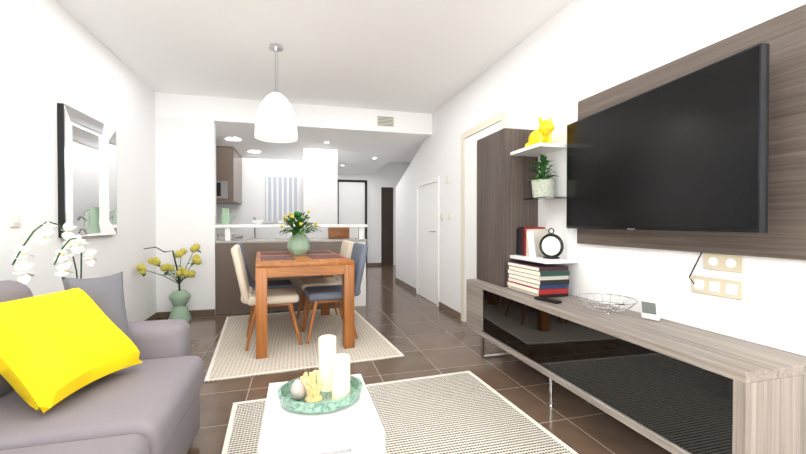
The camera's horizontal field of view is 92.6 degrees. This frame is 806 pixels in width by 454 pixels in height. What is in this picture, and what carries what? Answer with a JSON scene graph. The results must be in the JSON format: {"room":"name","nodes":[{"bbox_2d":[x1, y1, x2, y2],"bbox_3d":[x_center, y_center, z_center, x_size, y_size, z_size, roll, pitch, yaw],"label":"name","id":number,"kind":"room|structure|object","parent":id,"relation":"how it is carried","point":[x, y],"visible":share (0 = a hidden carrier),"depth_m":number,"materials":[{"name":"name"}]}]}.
{"room":"living room","nodes":[
{"label":"living room","id":0,"kind":"room"},
{"bbox_2d":[0,0,156,321],"bbox_3d":[-2.470,-0.282,2.732,0.120,2.750,9.200,0,1,-15],"label":"wall","id":1,"kind":"structure","parent":0,"point":[53,53],"depth_m":2.68,"materials":[{"name":"white paint"}]},
{"bbox_2d":[9,211,20,226],"bbox_3d":[-2.266,-0.046,2.251,0.015,0.090,0.080,0,1,-15],"label":"light switch","id":2,"kind":"object","parent":1,"relation":"attached to","point":[14,218],"visible":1,"depth_m":2.24,"materials":[{"name":"beige plastic"}]},
{"bbox_2d":[57,103,116,237],"bbox_3d":[-2.474,-0.396,3.051,0.040,0.930,0.800,0,1,-15],"label":"wall mirror","id":3,"kind":"object","parent":1,"relation":"attached to","point":[87,177],"visible":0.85,"depth_m":2.95,"materials":[{"name":"silver"}]},
{"bbox_2d":[144,312,157,320],"bbox_3d":[-2.052,1.072,1.478,0.012,0.070,6.330,0,1,-15],"label":"baseboard","id":4,"kind":"structure","parent":1,"relation":"attached to","point":[153,317],"depth_m":4.38,"materials":[{"name":"brown tile"}]},
{"bbox_2d":[155,117,215,311],"bbox_3d":[-2.608,-0.109,4.646,0.630,2.360,0.100,0,1,-15],"label":"wall","id":5,"kind":"structure","parent":0,"point":[185,154],"depth_m":4.60,"materials":[{"name":"white paint"}]},
{"bbox_2d":[158,309,214,317],"bbox_3d":[-2.578,1.037,4.609,0.600,0.070,0.012,0,1,-15],"label":"baseboard","id":6,"kind":"structure","parent":5,"relation":"attached to","point":[209,311],"depth_m":4.63,"materials":[{"name":"brown tile"}]},
{"bbox_2d":[216,157,302,237],"bbox_3d":[-2.801,-0.140,7.362,1.700,2.360,0.100,0,1,-15],"label":"wall","id":7,"kind":"structure","parent":0,"point":[250,207],"depth_m":7.30,"materials":[{"name":"white paint"}]},
{"bbox_2d":[216,146,241,203],"bbox_3d":[-3.182,-0.866,6.667,0.599,0.888,1.001,0,1,-15],"label":"upper cabinet","id":8,"kind":"object","parent":7,"relation":"attached to","point":[228,175],"depth_m":6.26,"materials":[{"name":"brown wood"}]},
{"bbox_2d":[263,174,299,222],"bbox_3d":[-2.333,-0.540,7.410,0.690,0.920,0.045,0,1,-15],"label":"kitchen window","id":9,"kind":"structure","parent":7,"relation":"in","point":[281,196],"depth_m":7.39,"materials":[{"name":"white paint"}]},
{"bbox_2d":[155,92,431,174],"bbox_3d":[-1.451,-1.559,7.733,4.750,0.470,5.470,0,1,-15],"label":"ceiling","id":10,"kind":"structure","parent":0,"point":[359,139],"depth_m":5.29,"materials":[{"name":"white paint"}]},
{"bbox_2d":[225,137,241,140],"bbox_3d":[-2.490,-1.292,5.650,0.236,0.014,0.236,0,1,-15],"label":"recessed light","id":11,"kind":"object","parent":10,"relation":"in","point":[233,138],"visible":1,"depth_m":5.62,"materials":[{"name":"white"}]},
{"bbox_2d":[247,150,260,152],"bbox_3d":[-2.566,-1.304,6.635,0.236,0.014,0.236,0,1,-15],"label":"recessed light","id":12,"kind":"object","parent":10,"relation":"in","point":[254,151],"visible":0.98,"depth_m":6.62,"materials":[{"name":"white"}]},
{"bbox_2d":[377,116,393,126],"bbox_3d":[-0.236,-1.432,5.224,0.237,0.136,0.015,0,1,-15],"label":"ceiling vent","id":13,"kind":"object","parent":10,"relation":"in","point":[385,121],"visible":1,"depth_m":5.22,"materials":[{"name":"beige metal"}]},
{"bbox_2d":[55,0,572,113],"bbox_3d":[-0.400,-1.597,1.850,3.650,0.100,6.430,0,1,-15],"label":"ceiling","id":14,"kind":"structure","parent":0,"point":[425,56],"depth_m":3.28,"materials":[{"name":"white paint"}]},
{"bbox_2d":[254,43,297,142],"bbox_3d":[-1.096,-1.164,3.328,0.356,0.800,0.356,0,1,-15],"label":"pendant lamp","id":15,"kind":"object","parent":14,"relation":"hanging from","point":[275,121],"visible":1,"depth_m":3.22,"materials":[{"name":"white metal"}]},
{"bbox_2d":[302,147,337,237],"bbox_3d":[-1.544,-0.136,7.034,0.550,2.360,1.400,0,1,-15],"label":"wall","id":16,"kind":"structure","parent":0,"point":[320,184],"depth_m":6.36,"materials":[{"name":"white paint"}]},
{"bbox_2d":[338,162,409,264],"bbox_3d":[-0.862,-0.366,10.072,2.380,2.750,0.100,0,1,-15],"label":"wall","id":17,"kind":"structure","parent":0,"point":[390,174],"depth_m":10.07,"materials":[{"name":"white paint"}]},
{"bbox_2d":[338,179,366,265],"bbox_3d":[-1.309,-0.099,9.871,0.790,2.220,0.055,0,1,-15],"label":"door","id":18,"kind":"structure","parent":17,"relation":"attached to","point":[352,201],"depth_m":9.89,"materials":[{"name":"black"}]},
{"bbox_2d":[367,263,380,265],"bbox_3d":[-0.751,0.974,10.060,0.380,0.070,0.012,0,1,-15],"label":"baseboard","id":19,"kind":"structure","parent":17,"relation":"attached to","point":[368,264],"depth_m":10.05,"materials":[{"name":"brown tile"}]},
{"bbox_2d":[381,187,392,264],"bbox_3d":[-0.413,-0.017,10.142,0.320,2.050,0.010,0,1,-15],"label":"door","id":20,"kind":"structure","parent":17,"relation":"attached to","point":[386,225],"depth_m":10.13,"materials":[{"name":"brown wood"}]},
{"bbox_2d":[156,265,671,453],"bbox_3d":[-0.597,1.101,4.664,4.750,0.060,11.900,0,1,-15],"label":"floor","id":21,"kind":"structure","parent":0,"point":[425,337],"depth_m":2.89,"materials":[{"name":"tile"}]},
{"bbox_2d":[0,280,203,453],"bbox_3d":[-1.357,0.676,1.130,1.110,0.871,1.900,0,1,-15],"label":"sofa","id":22,"kind":"object","parent":21,"relation":"on","point":[150,404],"visible":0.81,"depth_m":1.45,"materials":[{"name":"grey fabric"}]},
{"bbox_2d":[0,288,142,412],"bbox_3d":[-1.358,0.454,1.528,0.360,0.366,0.470,0,1,2],"label":"pillow","id":23,"kind":"object","parent":22,"relation":"on","point":[56,347],"visible":1,"depth_m":1.42,"materials":[{"name":"yellow fabric"}]},
{"bbox_2d":[61,271,131,340],"bbox_3d":[-1.444,0.424,1.829,0.193,0.389,0.240,0,1,37],"label":"pillow","id":24,"kind":"object","parent":22,"relation":"on","point":[105,294],"visible":0.44,"depth_m":1.84,"materials":[{"name":"grey fabric"}]},
{"bbox_2d":[136,243,201,321],"bbox_3d":[-2.510,0.631,4.218,0.537,0.887,0.614,0,1,-15],"label":"floor vase","id":25,"kind":"object","parent":21,"relation":"on","point":[179,299],"visible":0.98,"depth_m":4.32,"materials":[{"name":"ceramic"},{"name":"dried twigs"},{"name":"yellow flower petals"}]},
{"bbox_2d":[215,241,341,314],"bbox_3d":[-1.614,0.630,5.209,1.580,0.870,0.618,0,1,-15],"label":"base cabinet","id":26,"kind":"object","parent":21,"relation":"on","point":[227,295],"depth_m":4.78,"materials":[{"name":"brown"}]},
{"bbox_2d":[216,235,242,238],"bbox_3d":[-3.047,0.168,6.229,0.619,0.030,1.940,0,1,-15],"label":"countertop","id":27,"kind":"structure","parent":26,"relation":"on","point":[217,236],"depth_m":6.49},
{"bbox_2d":[223,237,366,240],"bbox_3d":[-1.474,0.179,5.258,1.880,0.030,0.668,0,1,-15],"label":"countertop","id":28,"kind":"structure","parent":26,"relation":"on","point":[226,238],"depth_m":5.11,"materials":[{"name":"white stone"}]},
{"bbox_2d":[220,208,234,223],"bbox_3d":[-2.202,-0.132,4.840,0.176,0.200,0.120,0,1,-15],"label":"jug","id":29,"kind":"object","parent":28,"relation":"on","point":[225,217],"visible":1,"depth_m":4.79,"materials":[{"name":"green ceramic"}]},
{"bbox_2d":[252,220,262,223],"bbox_3d":[-1.865,-0.063,4.944,0.150,0.060,0.150,0,1,-15],"label":"bowl","id":30,"kind":"object","parent":28,"relation":"on","point":[257,221],"visible":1,"depth_m":4.90,"materials":[{"name":"white ceramic"}]},
{"bbox_2d":[328,227,348,238],"bbox_3d":[-0.927,0.066,5.531,0.280,0.189,0.270,0,1,-15],"label":"crate","id":31,"kind":"object","parent":28,"relation":"on","point":[337,232],"visible":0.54,"depth_m":5.40,"materials":[{"name":"brown wood"}]},
{"bbox_2d":[204,308,403,382],"bbox_3d":[-1.034,1.073,3.882,1.500,0.011,1.970,0,1,-20],"label":"dining rug","id":32,"kind":"object","parent":21,"relation":"on","point":[232,358],"visible":0.65,"depth_m":3.46,"materials":[{"name":"beige carpet"}]},
{"bbox_2d":[236,242,293,330],"bbox_3d":[-1.475,0.612,4.145,0.593,0.901,0.446,0,1,-20],"label":"chair","id":33,"kind":"object","parent":32,"relation":"on","point":[274,284],"visible":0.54,"depth_m":4.03,"materials":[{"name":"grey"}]},
{"bbox_2d":[231,244,301,349],"bbox_3d":[-1.269,0.619,3.593,0.593,0.901,0.446,0,1,-20],"label":"chair","id":34,"kind":"object","parent":32,"relation":"on","point":[289,297],"visible":0.98,"depth_m":3.42,"materials":[{"name":"beige fabric"}]},
{"bbox_2d":[255,250,354,358],"bbox_3d":[-1.055,0.678,3.918,0.820,0.778,1.380,0,1,-20],"label":"dining table","id":35,"kind":"object","parent":32,"relation":"on","point":[303,265],"visible":0.79,"depth_m":3.31,"materials":[{"name":"brown wood"}]},
{"bbox_2d":[260,251,289,254],"bbox_3d":[-1.390,0.284,4.184,0.307,0.003,0.425,0,1,-21],"label":"placemat","id":36,"kind":"object","parent":35,"relation":"on","point":[280,252],"depth_m":4.11,"materials":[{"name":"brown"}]},
{"bbox_2d":[261,254,295,260],"bbox_3d":[-1.181,0.290,3.622,0.307,0.003,0.425,0,1,-21],"label":"placemat","id":37,"kind":"object","parent":35,"relation":"on","point":[290,257],"depth_m":3.54,"materials":[{"name":"grey"}]},
{"bbox_2d":[279,210,321,254],"bbox_3d":[-1.053,0.056,3.961,0.442,0.465,0.553,0,1,-15],"label":"vase","id":38,"kind":"object","parent":35,"relation":"on","point":[298,243],"visible":1,"depth_m":3.90,"materials":[{"name":"green ceramic"}]},
{"bbox_2d":[306,250,331,253],"bbox_3d":[-0.978,0.282,4.337,0.307,0.003,0.425,0,1,-21],"label":"placemat","id":39,"kind":"object","parent":35,"relation":"on","point":[320,251],"depth_m":4.25,"materials":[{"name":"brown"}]},
{"bbox_2d":[307,254,343,258],"bbox_3d":[-0.769,0.288,3.775,0.307,0.003,0.425,0,1,-21],"label":"placemat","id":40,"kind":"object","parent":35,"relation":"on","point":[325,256],"depth_m":3.75,"materials":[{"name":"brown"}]},
{"bbox_2d":[296,240,353,326],"bbox_3d":[-0.886,0.610,4.365,0.593,0.901,0.446,0,1,-20],"label":"chair","id":41,"kind":"object","parent":32,"relation":"on","point":[346,248],"visible":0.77,"depth_m":4.26,"materials":[{"name":"beige fabric"}]},
{"bbox_2d":[302,242,367,343],"bbox_3d":[-0.680,0.616,3.812,0.593,0.901,0.446,0,1,-20],"label":"chair","id":42,"kind":"object","parent":32,"relation":"on","point":[316,295],"visible":0.62,"depth_m":3.68,"materials":[{"name":"grey fabric"}]},
{"bbox_2d":[352,241,365,305],"bbox_3d":[-0.718,0.627,5.456,0.280,0.870,0.618,0,1,-15],"label":"wall","id":43,"kind":"structure","parent":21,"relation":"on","point":[360,300],"depth_m":5.19,"materials":[{"name":"white paint"}]},
{"bbox_2d":[222,371,577,453],"bbox_3d":[0.065,1.099,1.614,1.740,0.011,2.232,0,1,-15],"label":"rug","id":44,"kind":"object","parent":21,"relation":"on","point":[466,412],"visible":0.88,"depth_m":2.15,"materials":[{"name":"beige carpet"}]},
{"bbox_2d":[258,374,384,453],"bbox_3d":[-0.324,0.891,1.498,0.405,0.408,0.515,0,1,-15],"label":"coffee table","id":45,"kind":"object","parent":44,"relation":"on","point":[355,427],"visible":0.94,"depth_m":1.30,"materials":[{"name":"white paint"}]},
{"bbox_2d":[277,335,362,413],"bbox_3d":[-0.325,0.570,1.527,0.330,0.232,0.284,0,1,-15],"label":"decorative tray","id":46,"kind":"object","parent":45,"relation":"on","point":[333,385],"visible":1,"depth_m":1.48,"materials":[{"name":"ceramic"}]},
{"bbox_2d":[466,279,805,453],"bbox_3d":[1.040,0.784,2.388,0.398,0.625,2.190,0,1,-15],"label":"tv console","id":47,"kind":"object","parent":21,"relation":"on","point":[672,387],"visible":0.96,"depth_m":1.64,"materials":[{"name":"grey wood"}]},
{"bbox_2d":[477,128,537,286],"bbox_3d":[0.859,-0.151,3.220,0.300,1.224,0.470,0,1,-15],"label":"cabinet","id":48,"kind":"object","parent":47,"relation":"on","point":[505,211],"visible":0.81,"depth_m":3.02,"materials":[{"name":"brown wood"}]},
{"bbox_2d":[507,261,569,297],"bbox_3d":[0.949,0.365,2.748,0.244,0.203,0.426,0,1,-15],"label":"books","id":49,"kind":"object","parent":47,"relation":"on","point":[538,279],"visible":1,"depth_m":2.58,"materials":[{"name":"multicoloured paper"}]},
{"bbox_2d":[534,296,561,303],"bbox_3d":[0.917,0.462,2.439,0.050,0.017,0.180,0,1,-27],"label":"remote control","id":50,"kind":"object","parent":47,"relation":"on","point":[549,300],"visible":1,"depth_m":2.41,"materials":[{"name":"black plastic"}]},
{"bbox_2d":[575,293,638,313],"bbox_3d":[1.128,0.435,2.144,0.316,0.078,0.316,0,1,-15],"label":"wire basket","id":51,"kind":"object","parent":47,"relation":"on","point":[617,310],"visible":1,"depth_m":2.13,"materials":[{"name":"silver metal"}]},
{"bbox_2d":[640,298,659,320],"bbox_3d":[1.260,0.421,1.962,0.038,0.104,0.085,0,1,-35],"label":"station","id":52,"kind":"object","parent":47,"relation":"on","point":[650,309],"visible":0.98,"depth_m":1.95,"materials":[{"name":"white paint"}]},
{"bbox_3d":[-1.995,0.832,2.377,0.400,0.530,0.400,0,1,-15],"label":"side table","id":53,"kind":"object","parent":21,"relation":"on","visible":0},
{"bbox_2d":[12,218,97,283],"bbox_3d":[-1.954,0.256,2.207,0.441,0.623,0.859,0,1,-15],"label":"orchid plant","id":54,"kind":"object","parent":53,"relation":"on","point":[23,275],"visible":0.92,"depth_m":2.07,"materials":[{"name":"white flower petals"},{"name":"green leaf and stem"}]},
{"bbox_2d":[396,0,805,355],"bbox_3d":[1.036,-0.289,3.335,0.100,2.750,8.500,0,1,-15],"label":"wall","id":55,"kind":"structure","parent":0,"point":[559,66],"depth_m":2.36,"materials":[{"name":"white paint"}]},
{"bbox_2d":[395,277,415,292],"bbox_3d":[0.043,1.012,6.743,0.012,0.070,1.430,0,1,-15],"label":"baseboard","id":56,"kind":"structure","parent":55,"relation":"attached to","point":[401,282],"depth_m":6.66,"materials":[{"name":"brown tile"}]},
{"bbox_2d":[416,176,439,306],"bbox_3d":[0.329,0.190,5.604,0.058,1.740,0.980,0,1,-15],"label":"door","id":57,"kind":"structure","parent":55,"relation":"attached to","point":[427,231],"depth_m":5.55,"materials":[{"name":"white wood"}]},
{"bbox_2d":[440,213,450,219],"bbox_3d":[0.540,-0.132,4.922,0.011,0.080,0.340,0,1,-15],"label":"light switch","id":58,"kind":"object","parent":55,"relation":"attached to","point":[449,216],"visible":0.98,"depth_m":4.80,"materials":[{"name":"beige plastic"}]},
{"bbox_2d":[439,301,460,319],"bbox_3d":[0.574,1.034,4.815,0.012,0.070,0.770,0,1,-15],"label":"baseboard","id":59,"kind":"structure","parent":55,"relation":"attached to","point":[448,309],"depth_m":4.75,"materials":[{"name":"brown tile"}]},
{"bbox_2d":[461,110,506,321],"bbox_3d":[0.783,0.009,3.953,0.058,2.140,0.960,0,1,-15],"label":"door frame","id":60,"kind":"structure","parent":55,"relation":"attached to","point":[489,126],"depth_m":4.20,"materials":[{"name":"beige wood"}]},
{"bbox_2d":[510,143,577,263],"bbox_3d":[1.004,-0.165,2.781,0.253,0.815,0.448,0,1,-15],"label":"shelf","id":61,"kind":"object","parent":55,"relation":"attached to","point":[555,154],"visible":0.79,"depth_m":2.74,"materials":[{"name":"white paint"}]},
{"bbox_2d":[517,227,547,256],"bbox_3d":[0.975,0.108,2.879,0.183,0.215,0.233,0,1,-15],"label":"books","id":62,"kind":"object","parent":61,"relation":"in","point":[528,239],"visible":0.94,"depth_m":2.84,"materials":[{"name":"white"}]},
{"bbox_2d":[525,117,554,146],"bbox_3d":[0.994,-0.676,2.766,0.146,0.206,0.258,0,1,-15],"label":"figurine","id":63,"kind":"object","parent":61,"relation":"on","point":[542,134],"visible":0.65,"depth_m":2.71,"materials":[{"name":"yellow ceramic"}]},
{"bbox_2d":[527,155,558,197],"bbox_3d":[0.996,-0.365,2.750,0.181,0.314,0.211,0,1,-15],"label":"potted plant","id":64,"kind":"object","parent":61,"relation":"in","point":[542,185],"visible":0.98,"depth_m":2.71,"materials":[{"name":"green plant"}]},
{"bbox_2d":[539,228,563,258],"bbox_3d":[1.025,0.112,2.662,0.096,0.211,0.151,0,1,-15],"label":"desk clock","id":65,"kind":"object","parent":61,"relation":"in","point":[551,245],"visible":0.98,"depth_m":2.65,"materials":[{"name":"black plastic"}]},
{"bbox_2d":[577,4,805,259],"bbox_3d":[1.344,-0.356,1.973,0.027,0.945,1.253,0,1,-15],"label":"wall panel","id":66,"kind":"object","parent":55,"relation":"attached to","point":[783,35],"visible":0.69,"depth_m":1.52,"materials":[{"name":"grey wood"}]},
{"bbox_2d":[566,43,769,232],"bbox_3d":[1.234,-0.335,2.024,0.162,0.702,1.217,0,1,-15],"label":"screen","id":67,"kind":"object","parent":66,"relation":"attached to","point":[689,152],"visible":1,"depth_m":1.74,"materials":[{"name":"grey"}]},
{"bbox_2d":[689,253,742,299],"bbox_3d":[1.410,0.213,1.728,0.033,0.188,0.227,0,1,-15],"label":"outlet plates","id":68,"kind":"object","parent":55,"relation":"attached to","point":[731,289],"visible":0.98,"depth_m":1.70,"materials":[{"name":"beige plastic"},{"name":"white plastic"},{"name":"black plastic"}]}
]}

